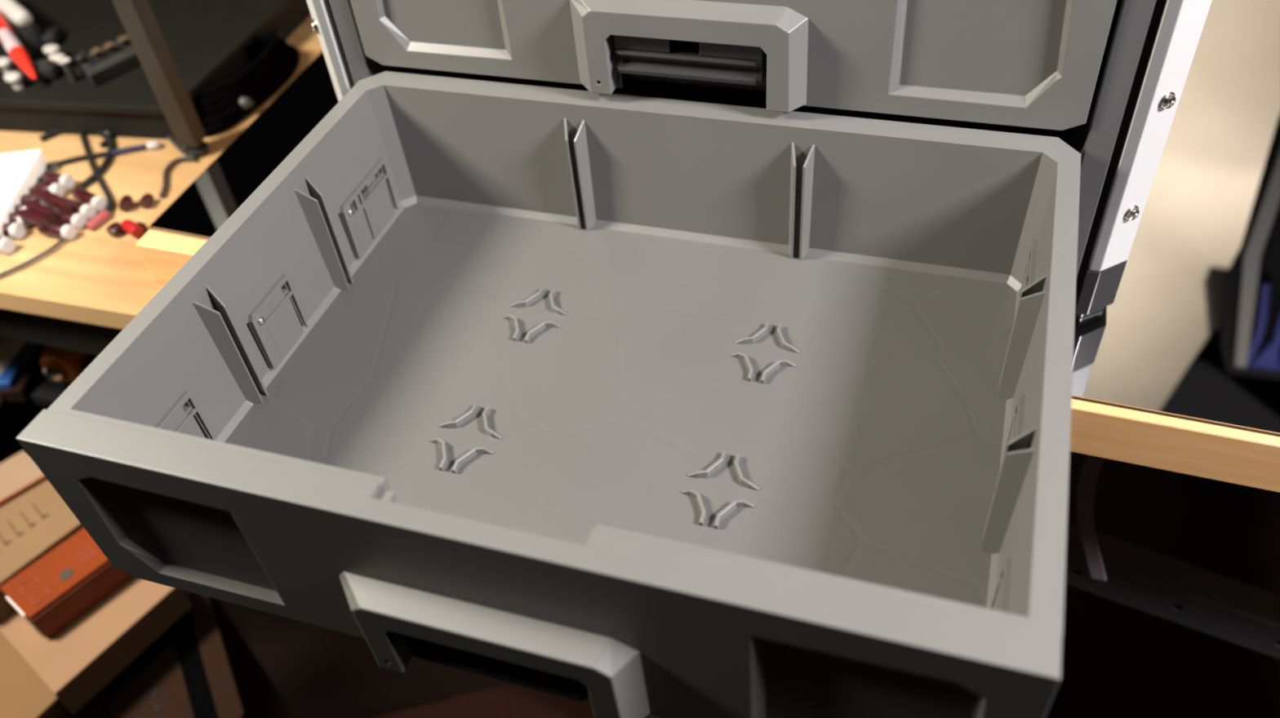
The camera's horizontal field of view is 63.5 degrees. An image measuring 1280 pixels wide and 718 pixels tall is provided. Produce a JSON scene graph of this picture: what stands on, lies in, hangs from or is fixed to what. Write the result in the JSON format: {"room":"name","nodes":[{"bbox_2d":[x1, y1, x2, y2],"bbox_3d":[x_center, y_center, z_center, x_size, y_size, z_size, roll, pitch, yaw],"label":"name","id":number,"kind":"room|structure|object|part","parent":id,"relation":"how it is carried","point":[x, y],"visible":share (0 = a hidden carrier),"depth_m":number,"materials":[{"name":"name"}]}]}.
{"room":"electronics workshop","nodes":[
{"label":"electronics workshop","id":0,"kind":"room"},
{"bbox_2d":[0,444,1279,717],"bbox_3d":[-0.006,0.265,1.498,6.000,0.050,5.200,10,47,16],"label":"floor","id":1,"kind":"structure","parent":0,"point":[1119,660],"depth_m":1.34,"materials":[{"name":"black"}]},
{"bbox_2d":[0,631,111,717],"bbox_3d":[-0.534,0.426,1.041,0.145,0.444,0.098,25,52,28],"label":"carton","id":2,"kind":"object","parent":1,"relation":"on","point":[24,694],"visible":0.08,"depth_m":0.88,"materials":[{"name":"brown cardboard"}]},
{"bbox_2d":[0,576,191,713],"bbox_3d":[-0.488,0.214,0.907,0.154,0.035,0.120,28,54,30],"label":"cardboard box","id":3,"kind":"object","parent":2,"relation":"on","point":[81,660],"visible":0.51,"depth_m":0.87,"materials":[{"name":"brown cardboard"}]},
{"bbox_2d":[0,480,84,621],"bbox_3d":[-0.551,0.163,0.915,0.093,0.037,0.114,27,53,29],"label":"cardboard box","id":4,"kind":"object","parent":3,"relation":"on","point":[33,524],"visible":0.7,"depth_m":0.90,"materials":[{"name":"brown cardboard"}]},
{"bbox_2d":[0,534,7,544],"bbox_3d":[-0.555,0.155,0.898,0.025,0.001,0.002,32,56,32],"label":"print","id":5,"kind":"object","parent":4,"relation":"on","point":[3,538],"depth_m":0.90,"materials":[{"name":"brown"}]},
{"bbox_2d":[7,520,18,536],"bbox_3d":[-0.548,0.148,0.904,0.025,0.001,0.002,32,56,32],"label":"print","id":6,"kind":"object","parent":4,"relation":"on","point":[12,526],"depth_m":0.90,"materials":[{"name":"brown"}]},
{"bbox_2d":[0,450,47,507],"bbox_3d":[-0.584,0.130,0.949,0.095,0.041,0.050,-36,52,-27],"label":"cardboard box","id":7,"kind":"object","parent":4,"relation":"on","point":[19,474],"visible":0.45,"depth_m":0.94,"materials":[{"name":"brown cardboard"}]},
{"bbox_2d":[19,511,31,525],"bbox_3d":[-0.541,0.141,0.910,0.025,0.001,0.002,32,56,32],"label":"print","id":8,"kind":"object","parent":4,"relation":"on","point":[24,517],"depth_m":0.91,"materials":[{"name":"brown"}]},
{"bbox_2d":[31,503,44,519],"bbox_3d":[-0.533,0.135,0.916,0.025,0.001,0.002,32,56,32],"label":"print","id":9,"kind":"object","parent":4,"relation":"on","point":[37,510],"depth_m":0.92,"materials":[{"name":"brown"}]},
{"bbox_2d":[0,528,133,640],"bbox_3d":[-0.487,0.189,0.883,0.052,0.035,0.086,29,54,30],"label":"cardboard box","id":10,"kind":"object","parent":3,"relation":"on","point":[61,586],"visible":0.81,"depth_m":0.87,"materials":[{"name":"brown cardboard"}]},
{"bbox_2d":[17,575,33,586],"bbox_3d":[-0.514,0.186,0.865,0.001,0.001,0.014,29,54,30],"label":"print","id":11,"kind":"object","parent":10,"relation":"on","point":[22,580],"depth_m":0.87},
{"bbox_2d":[35,593,52,605],"bbox_3d":[-0.490,0.198,0.851,0.001,0.001,0.014,29,54,30],"label":"print","id":12,"kind":"object","parent":10,"relation":"on","point":[41,599],"depth_m":0.85},
{"bbox_2d":[75,551,87,563],"bbox_3d":[-0.475,0.169,0.878,0.018,0.001,0.001,27,53,29],"label":"print","id":13,"kind":"object","parent":10,"relation":"on","point":[80,557],"depth_m":0.88},
{"bbox_2d":[79,549,90,559],"bbox_3d":[-0.473,0.167,0.880,0.018,0.001,0.001,27,53,29],"label":"print","id":14,"kind":"object","parent":10,"relation":"on","point":[84,554],"depth_m":0.88},
{"bbox_2d":[82,546,94,557],"bbox_3d":[-0.471,0.165,0.882,0.018,0.001,0.001,27,53,29],"label":"print","id":15,"kind":"object","parent":10,"relation":"on","point":[87,552],"depth_m":0.88},
{"bbox_2d":[85,544,97,555],"bbox_3d":[-0.468,0.163,0.883,0.018,0.001,0.001,27,53,29],"label":"print","id":16,"kind":"object","parent":10,"relation":"on","point":[91,549],"depth_m":0.88},
{"bbox_2d":[106,592,296,717],"bbox_3d":[-0.380,0.441,1.026,0.100,0.421,0.230,-24,47,-18],"label":"carton","id":17,"kind":"object","parent":1,"relation":"on","point":[202,666],"visible":0.84,"depth_m":0.91,"materials":[{"name":"brown cardboard"}]},
{"bbox_2d":[0,15,662,717],"bbox_3d":[-0.529,-0.184,1.427,1.500,0.766,1.035,10,47,16],"label":"workbench","id":18,"kind":"object","parent":1,"relation":"on","point":[80,295],"depth_m":0.85,"materials":[{"name":"brown wood"}]},
{"bbox_2d":[0,236,15,254],"bbox_3d":[-0.516,-0.093,0.826,0.033,0.013,0.013,14,48,19],"label":"vial","id":19,"kind":"object","parent":18,"relation":"on","point":[7,246],"visible":1,"depth_m":0.82,"materials":[{"name":"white plastic"}]},
{"bbox_2d":[1,222,25,239],"bbox_3d":[-0.514,-0.104,0.837,0.028,0.013,0.013,5,46,11],"label":"vial","id":20,"kind":"object","parent":18,"relation":"on","point":[15,230],"visible":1,"depth_m":0.83,"materials":[{"name":"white plastic"}]},
{"bbox_2d":[13,204,26,212],"bbox_3d":[-0.510,-0.123,0.856,0.025,0.012,0.012,-4,45,3],"label":"vial","id":21,"kind":"object","parent":18,"relation":"on","point":[18,207],"visible":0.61,"depth_m":0.85,"materials":[{"name":"red plastic"}]},
{"bbox_2d":[8,212,32,228],"bbox_3d":[-0.512,-0.115,0.847,0.026,0.013,0.013,6,46,12],"label":"vial","id":22,"kind":"object","parent":18,"relation":"on","point":[14,217],"visible":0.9,"depth_m":0.84,"materials":[{"name":"red plastic"}]},
{"bbox_2d":[0,149,47,237],"bbox_3d":[-0.628,-0.125,0.868,0.222,0.017,0.111,-7,45,-1],"label":"box","id":23,"kind":"object","parent":18,"relation":"on","point":[19,171],"visible":0.95,"depth_m":0.88,"materials":[{"name":"white cardboard"}]},
{"bbox_2d":[0,375,48,457],"bbox_3d":[-0.570,0.013,1.070,0.190,0.075,0.114,-21,46,-15],"label":"tool case","id":24,"kind":"object","parent":18,"relation":"on","point":[15,417],"visible":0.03,"depth_m":1.01,"materials":[{"name":"black plastic"}]},
{"bbox_2d":[0,336,26,404],"bbox_3d":[-0.620,-0.001,1.014,0.040,0.040,0.124,3,45,9],"label":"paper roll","id":25,"kind":"object","parent":24,"relation":"on","point":[10,348],"visible":0.22,"depth_m":1.00,"materials":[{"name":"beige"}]},
{"bbox_2d":[0,342,38,390],"bbox_3d":[-0.606,0.002,1.013,0.022,0.024,0.085,-4,45,2],"label":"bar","id":26,"kind":"object","parent":24,"relation":"on","point":[9,377],"visible":0.44,"depth_m":0.99,"materials":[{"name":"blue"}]},
{"bbox_2d":[0,343,46,402],"bbox_3d":[-0.600,0.003,1.017,0.032,0.016,0.094,-2,45,4],"label":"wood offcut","id":27,"kind":"object","parent":24,"relation":"on","point":[32,375],"visible":0.35,"depth_m":0.99,"materials":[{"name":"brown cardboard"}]},
{"bbox_2d":[30,345,97,407],"bbox_3d":[-0.528,0.004,0.980,0.081,0.058,0.075,10,47,16],"label":"tool","id":28,"kind":"object","parent":24,"relation":"on","point":[61,367],"visible":0.3,"depth_m":0.96,"materials":[{"name":"orange plastic"}]},
{"bbox_2d":[0,237,66,277],"bbox_3d":[-0.484,-0.075,0.809,0.010,0.003,0.074,33,56,33],"label":"cable","id":29,"kind":"object","parent":18,"relation":"on","point":[62,240],"visible":1,"depth_m":0.81,"materials":[{"name":"grey plastic"}]},
{"bbox_2d":[19,194,51,207],"bbox_3d":[-0.506,-0.133,0.866,0.026,0.012,0.012,0,45,6],"label":"vial","id":30,"kind":"object","parent":18,"relation":"on","point":[24,198],"visible":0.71,"depth_m":0.86,"materials":[{"name":"red glass"}]},
{"bbox_2d":[29,164,59,194],"bbox_3d":[-0.517,-0.156,0.895,0.008,0.003,0.043,5,46,11],"label":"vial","id":31,"kind":"object","parent":18,"relation":"on","point":[54,167],"visible":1,"depth_m":0.90,"materials":[{"name":"glass"}]},
{"bbox_2d":[31,182,64,196],"bbox_3d":[-0.502,-0.143,0.875,0.025,0.012,0.012,3,45,9],"label":"vial","id":32,"kind":"object","parent":18,"relation":"on","point":[57,188],"visible":0.73,"depth_m":0.87,"materials":[{"name":"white plastic"}]},
{"bbox_2d":[18,188,76,229],"bbox_3d":[-0.487,-0.123,0.844,0.044,0.010,0.034,20,50,24],"label":"stack","id":33,"kind":"object","parent":18,"relation":"on","point":[35,213],"visible":1,"depth_m":0.84,"materials":[{"name":"red glass"}]},
{"bbox_2d":[37,222,76,239],"bbox_3d":[-0.470,-0.104,0.832,0.031,0.012,0.012,10,47,16],"label":"vial","id":34,"kind":"object","parent":18,"relation":"on","point":[68,232],"visible":1,"depth_m":0.83,"materials":[{"name":"red plastic"}]},
{"bbox_2d":[41,172,74,189],"bbox_3d":[-0.500,-0.153,0.886,0.028,0.012,0.012,10,47,16],"label":"vial","id":35,"kind":"object","parent":18,"relation":"on","point":[67,180],"visible":1,"depth_m":0.88,"materials":[{"name":"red plastic"}]},
{"bbox_2d":[53,209,87,229],"bbox_3d":[-0.467,-0.114,0.843,0.031,0.012,0.012,13,48,18],"label":"vial","id":36,"kind":"object","parent":18,"relation":"on","point":[78,221],"visible":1,"depth_m":0.84,"materials":[{"name":"red plastic"}]},
{"bbox_2d":[39,128,114,193],"bbox_3d":[-0.493,-0.183,0.919,0.053,0.006,0.121,-30,49,-22],"label":"cable","id":37,"kind":"object","parent":18,"relation":"on","point":[108,157],"visible":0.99,"depth_m":0.91,"materials":[{"name":"black plastic"}]},
{"bbox_2d":[67,198,96,219],"bbox_3d":[-0.464,-0.125,0.853,0.033,0.012,0.012,18,49,23],"label":"vial","id":38,"kind":"object","parent":18,"relation":"on","point":[89,211],"visible":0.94,"depth_m":0.85,"materials":[{"name":"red plastic"}]},
{"bbox_2d":[71,187,107,211],"bbox_3d":[-0.460,-0.134,0.862,0.036,0.012,0.012,23,51,26],"label":"vial","id":39,"kind":"object","parent":18,"relation":"on","point":[82,195],"visible":1,"depth_m":0.86,"materials":[{"name":"red plastic"}]},
{"bbox_2d":[78,130,113,217],"bbox_3d":[-0.473,-0.166,0.900,0.010,0.004,0.162,-24,47,-18],"label":"cable","id":40,"kind":"object","parent":18,"relation":"on","point":[110,202],"visible":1,"depth_m":0.89,"materials":[{"name":"black plastic"}]},
{"bbox_2d":[84,210,110,231],"bbox_3d":[-0.441,-0.113,0.842,0.007,0.007,0.022,15,48,20],"label":"vial","id":41,"kind":"object","parent":18,"relation":"on","point":[100,218],"visible":1,"depth_m":0.84,"materials":[{"name":"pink plastic"}]},
{"bbox_2d":[46,140,161,168],"bbox_3d":[-0.474,-0.181,0.915,0.098,0.008,0.009,-12,45,-6],"label":"cable","id":42,"kind":"object","parent":18,"relation":"on","point":[156,144],"visible":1,"depth_m":0.91,"materials":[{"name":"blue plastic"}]},
{"bbox_2d":[99,131,114,148],"bbox_3d":[-0.481,-0.202,0.937,0.011,0.010,0.032,-9,45,-3],"label":"cable","id":43,"kind":"object","parent":18,"relation":"on","point":[104,144],"visible":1,"depth_m":0.93,"materials":[{"name":"black plastic"}]},
{"bbox_2d":[106,222,123,237],"bbox_3d":[-0.420,-0.104,0.828,0.010,0.010,0.010,19,50,23],"label":"vial","id":44,"kind":"object","parent":18,"relation":"on","point":[114,229],"visible":1,"depth_m":0.82,"materials":[{"name":"brown glass"}]},
{"bbox_2d":[118,195,133,212],"bbox_3d":[-0.424,-0.129,0.854,0.010,0.010,0.013,-9,45,-2],"label":"vial","id":45,"kind":"object","parent":18,"relation":"on","point":[126,203],"visible":1,"depth_m":0.85,"materials":[{"name":"red glass"}]},
{"bbox_2d":[111,143,145,156],"bbox_3d":[-0.454,-0.186,0.918,0.030,0.005,0.006,-15,45,-9],"label":"cable","id":46,"kind":"object","parent":18,"relation":"on","point":[141,147],"visible":1,"depth_m":0.92,"materials":[{"name":"blue plastic"}]},
{"bbox_2d":[120,219,143,238],"bbox_3d":[-0.407,-0.105,0.827,0.019,0.010,0.010,29,54,30],"label":"vial","id":47,"kind":"object","parent":18,"relation":"on","point":[129,226],"visible":1,"depth_m":0.82,"materials":[{"name":"red plastic"}]},
{"bbox_2d":[135,222,147,233],"bbox_3d":[-0.401,-0.105,0.828,0.008,0.009,0.009,16,49,21],"label":"vial","id":48,"kind":"object","parent":18,"relation":"on","point":[144,226],"visible":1,"depth_m":0.83,"materials":[{"name":"brown glass"}]},
{"bbox_2d":[138,193,154,208],"bbox_3d":[-0.407,-0.131,0.855,0.009,0.009,0.012,3,45,9],"label":"vial","id":49,"kind":"object","parent":18,"relation":"on","point":[147,200],"visible":1,"depth_m":0.85,"materials":[{"name":"red glass"}]},
{"bbox_2d":[0,0,311,140],"bbox_3d":[-0.592,-0.372,1.086,0.519,0.055,0.404,5,46,11],"label":"tray","id":50,"kind":"object","parent":18,"relation":"on","point":[206,41],"visible":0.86,"depth_m":0.97,"materials":[{"name":"black plastic"}]},
{"bbox_2d":[0,12,36,79],"bbox_3d":[-0.586,-0.295,0.964,0.016,0.029,0.124,-31,50,-23],"label":"marker","id":51,"kind":"object","parent":50,"relation":"on","point":[19,55],"visible":1,"depth_m":0.95,"materials":[{"name":"red plastic"}]},
{"bbox_2d":[0,0,45,53],"bbox_3d":[-0.621,-0.341,1.020,0.024,0.040,0.122,-35,51,-26],"label":"bar","id":52,"kind":"object","parent":50,"relation":"in","point":[30,34],"visible":0.96,"depth_m":0.99,"materials":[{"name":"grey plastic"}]},
{"bbox_2d":[15,58,61,84],"bbox_3d":[-0.558,-0.267,0.958,0.036,0.013,0.024,-11,45,-5],"label":"box","id":53,"kind":"object","parent":50,"relation":"on","point":[47,69],"visible":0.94,"depth_m":0.95,"materials":[{"name":"black plastic"}]},
{"bbox_2d":[17,26,62,48],"bbox_3d":[-0.585,-0.313,1.007,0.036,0.013,0.024,-11,45,-5],"label":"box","id":54,"kind":"object","parent":50,"relation":"on","point":[51,35],"visible":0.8,"depth_m":1.00,"materials":[{"name":"black plastic"}]},
{"bbox_3d":[-0.522,-0.264,0.946,0.008,0.020,0.008,10,47,16],"label":"knob","id":55,"kind":"part","parent":50,"relation":"part of","materials":[{"name":"grey plastic"}]},
{"bbox_3d":[-0.510,-0.270,0.951,0.008,0.020,0.008,10,47,16],"label":"knob","id":56,"kind":"part","parent":50,"relation":"part of","materials":[{"name":"black plastic"}]},
{"bbox_3d":[-0.498,-0.276,0.955,0.008,0.020,0.008,10,47,16],"label":"knob","id":57,"kind":"part","parent":50,"relation":"part of","materials":[{"name":"black plastic"}]},
{"bbox_2d":[78,38,141,87],"bbox_3d":[-0.489,-0.280,0.962,0.038,0.014,0.070,27,53,29],"label":"control box","id":58,"kind":"object","parent":50,"relation":"on","point":[100,70],"visible":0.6,"depth_m":0.95,"materials":[{"name":"grey plastic"}]},
{"bbox_3d":[-0.490,-0.282,0.961,0.008,0.020,0.008,10,47,16],"label":"knob","id":59,"kind":"part","parent":50,"relation":"part of","materials":[{"name":"black"}]},
{"bbox_3d":[-0.480,-0.291,0.969,0.008,0.020,0.008,10,47,16],"label":"knob","id":60,"kind":"part","parent":50,"relation":"part of","materials":[{"name":"black"}]},
{"bbox_2d":[111,0,209,159],"bbox_3d":[-0.410,-0.376,0.718,0.022,0.550,0.022,4,45,10],"label":"metal post","id":61,"kind":"object","parent":18,"relation":"on","point":[138,19],"visible":1,"depth_m":0.85,"materials":[{"name":"brown metal"}]},
{"bbox_2d":[159,156,195,198],"bbox_3d":[-0.401,-0.156,0.882,0.020,0.004,0.058,5,46,11],"label":"cable","id":62,"kind":"object","parent":18,"relation":"on","point":[174,162],"visible":1,"depth_m":0.89,"materials":[{"name":"grey plastic"}]},
{"bbox_2d":[167,135,197,162],"bbox_3d":[-0.412,-0.192,0.920,0.008,0.004,0.080,-32,50,-24],"label":"cable","id":63,"kind":"object","parent":18,"relation":"on","point":[171,139],"visible":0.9,"depth_m":0.91,"materials":[{"name":"grey plastic"}]},
{"bbox_3d":[-0.374,-0.270,0.975,0.070,0.034,0.174,10,47,16],"label":"cable coil","id":64,"kind":"part","parent":18,"relation":"part of","materials":[{"name":"black rubber"}]},
{"bbox_3d":[-0.018,0.255,0.964,0.060,0.715,0.060,10,47,16],"label":"leg","id":65,"kind":"part","parent":18,"relation":"part of","materials":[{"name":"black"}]},
{"bbox_2d":[368,685,594,717],"bbox_3d":[-0.142,0.509,1.088,0.300,0.201,0.242,-11,45,-5],"label":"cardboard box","id":66,"kind":"object","parent":1,"relation":"on","point":[517,701],"visible":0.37,"depth_m":1.09,"materials":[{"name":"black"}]},
{"bbox_2d":[1064,522,1279,659],"bbox_3d":[0.467,0.327,0.937,0.500,0.575,0.060,10,47,16],"label":"metal beam","id":67,"kind":"structure","parent":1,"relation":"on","point":[1202,600],"depth_m":0.77,"materials":[{"name":"grey metal"}]},
{"bbox_3d":[0.910,0.111,0.994,0.060,0.733,0.700,10,47,16],"label":"trestle","id":68,"kind":"object","parent":1,"relation":"on","visible":0},
{"bbox_2d":[135,0,1279,493],"bbox_3d":[0.339,-0.242,0.864,1.278,0.040,0.842,10,47,16],"label":"table","id":69,"kind":"object","parent":68,"relation":"on","point":[1180,373],"visible":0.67,"depth_m":0.65,"materials":[{"name":"brown wood"}]},
{"bbox_2d":[16,0,1212,717],"bbox_3d":[0.026,-0.145,0.583,0.508,0.264,0.636,10,47,16],"label":"case","id":70,"kind":"object","parent":69,"relation":"on","point":[637,358],"visible":1,"depth_m":0.54,"materials":[{"name":"grey plastic"}]},
{"bbox_3d":[-0.231,0.043,0.519,0.004,0.040,0.037,10,47,16],"label":"clip plate","id":71,"kind":"part","parent":70,"relation":"part of","materials":[{"name":"grey plastic"}]},
{"bbox_3d":[-0.203,-0.021,0.580,0.004,0.040,0.037,10,47,16],"label":"clip plate","id":72,"kind":"part","parent":70,"relation":"part of","materials":[{"name":"grey plastic"}]},
{"bbox_3d":[-0.156,-0.306,0.744,0.022,0.210,0.303,10,47,16],"label":"corner post","id":73,"kind":"part","parent":70,"relation":"part of","materials":[{"name":"grey metal"}]},
{"bbox_3d":[-0.170,-0.095,0.651,0.004,0.040,0.053,10,47,16],"label":"clip plate","id":74,"kind":"part","parent":70,"relation":"part of","materials":[{"name":"grey plastic"}]},
{"bbox_3d":[-0.133,-0.291,0.750,0.014,0.243,0.302,10,47,16],"label":"panel","id":75,"kind":"part","parent":70,"relation":"part of","materials":[{"name":"grey plastic"}]},
{"bbox_3d":[-0.063,0.123,0.430,0.134,0.056,0.012,10,47,16],"label":"handle","id":76,"kind":"part","parent":70,"relation":"part of","materials":[{"name":"grey plastic"}]},
{"bbox_3d":[-0.059,0.098,0.424,0.420,0.102,0.018,10,47,16],"label":"panel","id":77,"kind":"part","parent":70,"relation":"part of","materials":[{"name":"grey plastic"}]},
{"bbox_3d":[-0.012,-0.011,0.528,0.420,0.098,0.298,10,47,16],"label":"drawer","id":78,"kind":"part","parent":70,"relation":"part of","materials":[{"name":"grey plastic"}]},
{"bbox_3d":[0.025,-0.167,0.566,0.134,0.056,0.012,10,47,16],"label":"handle","id":79,"kind":"part","parent":70,"relation":"part of","materials":[{"name":"grey plastic"}]},
{"bbox_3d":[0.030,-0.169,0.580,0.090,0.040,0.013,10,47,16],"label":"latch plate","id":80,"kind":"part","parent":70,"relation":"part of","materials":[{"name":"black plastic"}]},
{"bbox_3d":[0.028,-0.193,0.560,0.420,0.102,0.018,10,47,16],"label":"panel","id":81,"kind":"part","parent":70,"relation":"part of","materials":[{"name":"grey plastic"}]},
{"bbox_3d":[0.089,-0.182,0.783,0.425,0.008,0.268,10,47,16],"label":"panel","id":82,"kind":"part","parent":70,"relation":"part of","materials":[{"name":"black plastic"}]},
{"bbox_3d":[0.143,0.107,0.413,0.004,0.040,0.037,10,47,16],"label":"clip plate","id":83,"kind":"part","parent":70,"relation":"part of","materials":[{"name":"grey plastic"}]},
{"bbox_3d":[0.171,0.043,0.475,0.004,0.040,0.037,10,47,16],"label":"clip plate","id":84,"kind":"part","parent":70,"relation":"part of","materials":[{"name":"grey plastic"}]},
{"bbox_3d":[0.204,-0.031,0.546,0.004,0.040,0.053,10,47,16],"label":"clip plate","id":85,"kind":"part","parent":70,"relation":"part of","materials":[{"name":"grey plastic"}]},
{"bbox_3d":[0.285,-0.220,0.632,0.014,0.243,0.302,10,47,16],"label":"panel","id":86,"kind":"part","parent":70,"relation":"part of","materials":[{"name":"grey plastic"}]},
{"bbox_3d":[0.305,-0.227,0.614,0.022,0.210,0.303,10,47,16],"label":"corner post","id":87,"kind":"part","parent":70,"relation":"part of","materials":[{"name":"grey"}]},
{"bbox_2d":[1076,455,1106,581],"bbox_3d":[0.310,0.083,0.680,0.041,0.207,0.004,10,47,16],"label":"strap","id":88,"kind":"object","parent":69,"relation":"hanging from","point":[1091,465],"visible":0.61,"depth_m":0.70,"materials":[{"name":"grey fabric"}]}
]}

